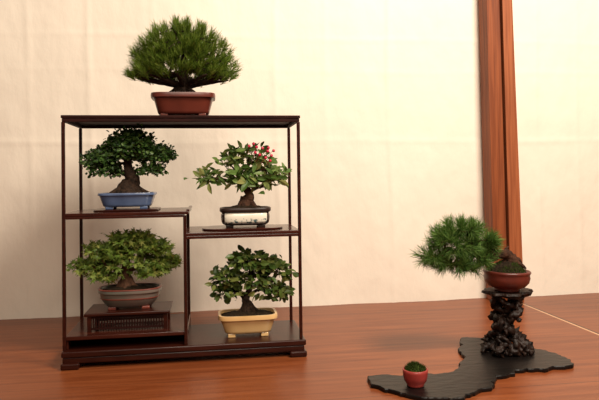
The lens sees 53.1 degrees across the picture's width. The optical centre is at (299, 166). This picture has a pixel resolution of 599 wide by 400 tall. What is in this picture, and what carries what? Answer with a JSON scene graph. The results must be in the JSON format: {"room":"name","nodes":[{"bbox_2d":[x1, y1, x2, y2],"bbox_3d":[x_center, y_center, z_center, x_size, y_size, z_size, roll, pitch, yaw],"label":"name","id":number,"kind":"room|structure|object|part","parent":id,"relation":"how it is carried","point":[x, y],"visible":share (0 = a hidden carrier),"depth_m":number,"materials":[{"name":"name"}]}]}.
{"room":"bonsai display room","nodes":[
{"label":"bonsai display room","id":0,"kind":"room"},
{"bbox_2d":[0,0,598,319],"bbox_3d":[0.276,-0.494,2.242,5.200,2.000,0.021,-1,-1,-8],"label":"wall","id":1,"kind":"structure","parent":0,"point":[385,94],"depth_m":2.21,"materials":[{"name":"beige paint"}]},
{"bbox_2d":[499,0,523,301],"bbox_3d":[0.775,-0.500,2.262,0.072,2.000,0.075,-1,-1,-8],"label":"post","id":2,"kind":"object","parent":1,"relation":"attached to","point":[510,135],"visible":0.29,"depth_m":2.22,"materials":[{"name":"brown wood"}]},
{"bbox_2d":[0,293,598,399],"bbox_3d":[0.486,0.495,0.869,5.200,0.030,2.800,-1,-1,-8],"label":"floor","id":3,"kind":"structure","parent":0,"point":[347,344],"depth_m":1.55,"materials":[{"name":"brown wood"}]},
{"bbox_2d":[60,115,306,370],"bbox_3d":[-0.306,0.187,1.643,0.618,0.634,0.229,-1,-1,-8],"label":"display stand","id":4,"kind":"object","parent":3,"relation":"on","point":[181,339],"visible":0.99,"depth_m":1.56,"materials":[{"name":"brown wood"}]},
{"bbox_3d":[-0.590,0.174,1.501,0.008,0.572,0.008,-1,-1,-8],"label":"post","id":5,"kind":"part","parent":4,"relation":"part of","materials":[{"name":"brown wood"}]},
{"bbox_3d":[-0.618,0.178,1.700,0.008,0.572,0.008,-1,-1,-8],"label":"post","id":6,"kind":"part","parent":4,"relation":"part of","materials":[{"name":"brown wood"}]},
{"bbox_2d":[93,207,160,211],"bbox_3d":[-0.462,0.116,1.617,0.166,0.005,0.120,-1,-1,-8],"label":"display board","id":7,"kind":"object","parent":4,"relation":"on","point":[133,208],"visible":0.93,"depth_m":1.57,"materials":[{"name":"brown wood"}]},
{"bbox_2d":[78,123,178,209],"bbox_3d":[-0.458,-0.002,1.623,0.258,0.231,0.158,-1,-1,0],"label":"bonsai tree","id":8,"kind":"object","parent":7,"relation":"on","point":[129,145],"visible":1,"depth_m":1.59,"materials":[{"name":"green plant"}]},
{"bbox_3d":[-0.462,0.089,1.617,0.150,0.037,0.104,-1,-1,-8],"label":"pot","id":9,"kind":"part","parent":8,"relation":"part of","materials":[{"name":"blue ceramic"}]},
{"bbox_2d":[66,314,189,349],"bbox_3d":[-0.451,0.443,1.619,0.301,0.035,0.206,-1,-1,-8],"label":"shelf","id":10,"kind":"object","parent":4,"relation":"attached to","point":[177,334],"depth_m":1.55,"materials":[{"name":"paint"}]},
{"bbox_2d":[84,301,172,331],"bbox_3d":[-0.453,0.401,1.609,0.216,0.048,0.124,-1,-1,-8],"label":"table","id":11,"kind":"object","parent":4,"relation":"on","point":[160,309],"visible":0.97,"depth_m":1.56,"materials":[{"name":"brown wood"}]},
{"bbox_3d":[-0.541,0.405,1.545,0.010,0.040,0.010,-1,-1,-8],"label":"leg","id":12,"kind":"part","parent":11,"relation":"part of","materials":[{"name":"brown wood"}]},
{"bbox_2d":[66,226,183,309],"bbox_3d":[-0.465,0.267,1.607,0.316,0.221,0.157,-1,-1,-10],"label":"bonsai tree","id":13,"kind":"object","parent":11,"relation":"on","point":[104,258],"visible":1,"depth_m":1.58,"materials":[{"name":"green plant"}]},
{"bbox_3d":[-0.454,0.347,1.610,0.166,0.048,0.116,-1,-1,-8],"label":"pot","id":14,"kind":"part","parent":13,"relation":"part of","materials":[{"name":"grey ceramic"}]},
{"bbox_3d":[-0.446,0.402,1.558,0.182,0.036,0.005,-1,-1,-8],"label":"lattice panel","id":15,"kind":"part","parent":11,"relation":"part of","materials":[{"name":"brown wood"}]},
{"bbox_3d":[-0.461,0.404,1.659,0.182,0.036,0.005,-1,-1,-8],"label":"lattice panel","id":16,"kind":"part","parent":11,"relation":"part of","materials":[{"name":"brown wood"}]},
{"bbox_3d":[-0.351,0.403,1.573,0.010,0.040,0.010,-1,-1,-8],"label":"leg","id":17,"kind":"part","parent":11,"relation":"part of","materials":[{"name":"brown wood"}]},
{"bbox_2d":[65,206,191,219],"bbox_3d":[-0.452,0.123,1.623,0.312,0.020,0.209,-1,-1,-8],"label":"shelf","id":18,"kind":"object","parent":4,"relation":"attached to","point":[81,214],"depth_m":1.53,"materials":[{"name":"paint"}]},
{"bbox_2d":[122,15,241,114],"bbox_3d":[-0.321,-0.275,1.645,0.320,0.290,0.275,0,-1,-31],"label":"bonsai tree","id":19,"kind":"object","parent":4,"relation":"on","point":[174,41],"visible":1,"depth_m":1.59,"materials":[{"name":"green plant"}]},
{"bbox_3d":[-0.317,-0.168,1.643,0.172,0.056,0.120,-1,-1,-8],"label":"pot","id":20,"kind":"part","parent":19,"relation":"part of","materials":[{"name":"red ceramic"}]},
{"bbox_3d":[-0.293,0.291,1.542,0.008,0.332,0.008,-1,-1,-8],"label":"post","id":21,"kind":"part","parent":4,"relation":"part of","materials":[{"name":"brown wood"}]},
{"bbox_3d":[-0.322,0.295,1.740,0.008,0.332,0.008,-1,-1,-8],"label":"post","id":22,"kind":"part","parent":4,"relation":"part of","materials":[{"name":"brown wood"}]},
{"bbox_2d":[202,224,282,230],"bbox_3d":[-0.158,0.169,1.657,0.220,0.005,0.140,-1,-1,-8],"label":"display board","id":23,"kind":"object","parent":4,"relation":"on","point":[267,226],"visible":0.91,"depth_m":1.62,"materials":[{"name":"paint"}]},
{"bbox_2d":[183,140,291,227],"bbox_3d":[-0.166,0.046,1.659,0.306,0.239,0.164,-1,-1,-8],"label":"bonsai tree","id":24,"kind":"object","parent":23,"relation":"on","point":[247,178],"visible":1,"depth_m":1.63,"materials":[{"name":"green plant"}]},
{"bbox_3d":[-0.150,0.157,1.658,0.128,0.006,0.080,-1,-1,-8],"label":"pot","id":25,"kind":"part","parent":24,"relation":"part of","materials":[{"name":"ceramic"}]},
{"bbox_2d":[186,224,298,238],"bbox_3d":[-0.163,0.179,1.664,0.304,0.016,0.209,-1,-1,-8],"label":"shelf","id":26,"kind":"object","parent":4,"relation":"attached to","point":[195,232],"depth_m":1.57,"materials":[{"name":"paint"}]},
{"bbox_2d":[204,245,297,337],"bbox_3d":[-0.129,0.336,1.641,0.258,0.241,0.150,-1,-1,-8],"label":"bonsai tree","id":27,"kind":"object","parent":4,"relation":"on","point":[247,319],"visible":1,"depth_m":1.61,"materials":[{"name":"green plant"}]},
{"bbox_3d":[-0.141,0.422,1.634,0.160,0.051,0.104,-1,-1,-8],"label":"pot","id":28,"kind":"part","parent":27,"relation":"part of","materials":[{"name":"beige ceramic"}]},
{"bbox_3d":[-0.029,0.172,1.785,0.008,0.572,0.008,-1,-1,-8],"label":"post","id":29,"kind":"part","parent":4,"relation":"part of","materials":[{"name":"brown wood"}]},
{"bbox_3d":[0.000,0.168,1.587,0.008,0.572,0.008,-1,-1,-8],"label":"post","id":30,"kind":"part","parent":4,"relation":"part of","materials":[{"name":"brown wood"}]},
{"bbox_2d":[367,337,573,399],"bbox_3d":[0.428,0.486,1.438,0.322,0.010,0.535,-2,-1,44],"label":"board","id":31,"kind":"object","parent":3,"relation":"on","point":[477,373],"visible":0.87,"depth_m":1.39,"materials":[{"name":"black wood"}]},
{"bbox_2d":[402,361,427,387],"bbox_3d":[0.254,0.454,1.319,0.056,0.055,0.056,-1,-1,-8],"label":"plant","id":32,"kind":"object","parent":31,"relation":"on","point":[415,374],"visible":1,"depth_m":1.30,"materials":[{"name":"red ceramic"}]},
{"bbox_2d":[480,287,534,357],"bbox_3d":[0.539,0.404,1.563,0.150,0.163,0.122,-1,-1,-8],"label":"stand","id":33,"kind":"object","parent":31,"relation":"on","point":[504,338],"visible":1,"depth_m":1.53,"materials":[{"name":"brown wood"}]},
{"bbox_2d":[410,212,530,292],"bbox_3d":[0.436,0.216,1.547,0.323,0.214,0.156,-1,-1,-12],"label":"bonsai tree","id":34,"kind":"object","parent":33,"relation":"on","point":[509,274],"visible":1,"depth_m":1.52,"materials":[{"name":"green plant"}]},
{"bbox_3d":[0.538,0.295,1.558,0.120,0.052,0.120,1,-1,-8],"label":"pot","id":35,"kind":"part","parent":34,"relation":"part of","materials":[{"name":"red ceramic"}]},
{"bbox_2d":[478,0,506,299],"bbox_3d":[0.716,-0.499,2.256,0.070,2.000,0.070,-1,-1,-8],"label":"post","id":36,"kind":"object","parent":3,"relation":"on","point":[489,10],"visible":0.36,"depth_m":2.22,"materials":[{"name":"brown wood"}]}
]}

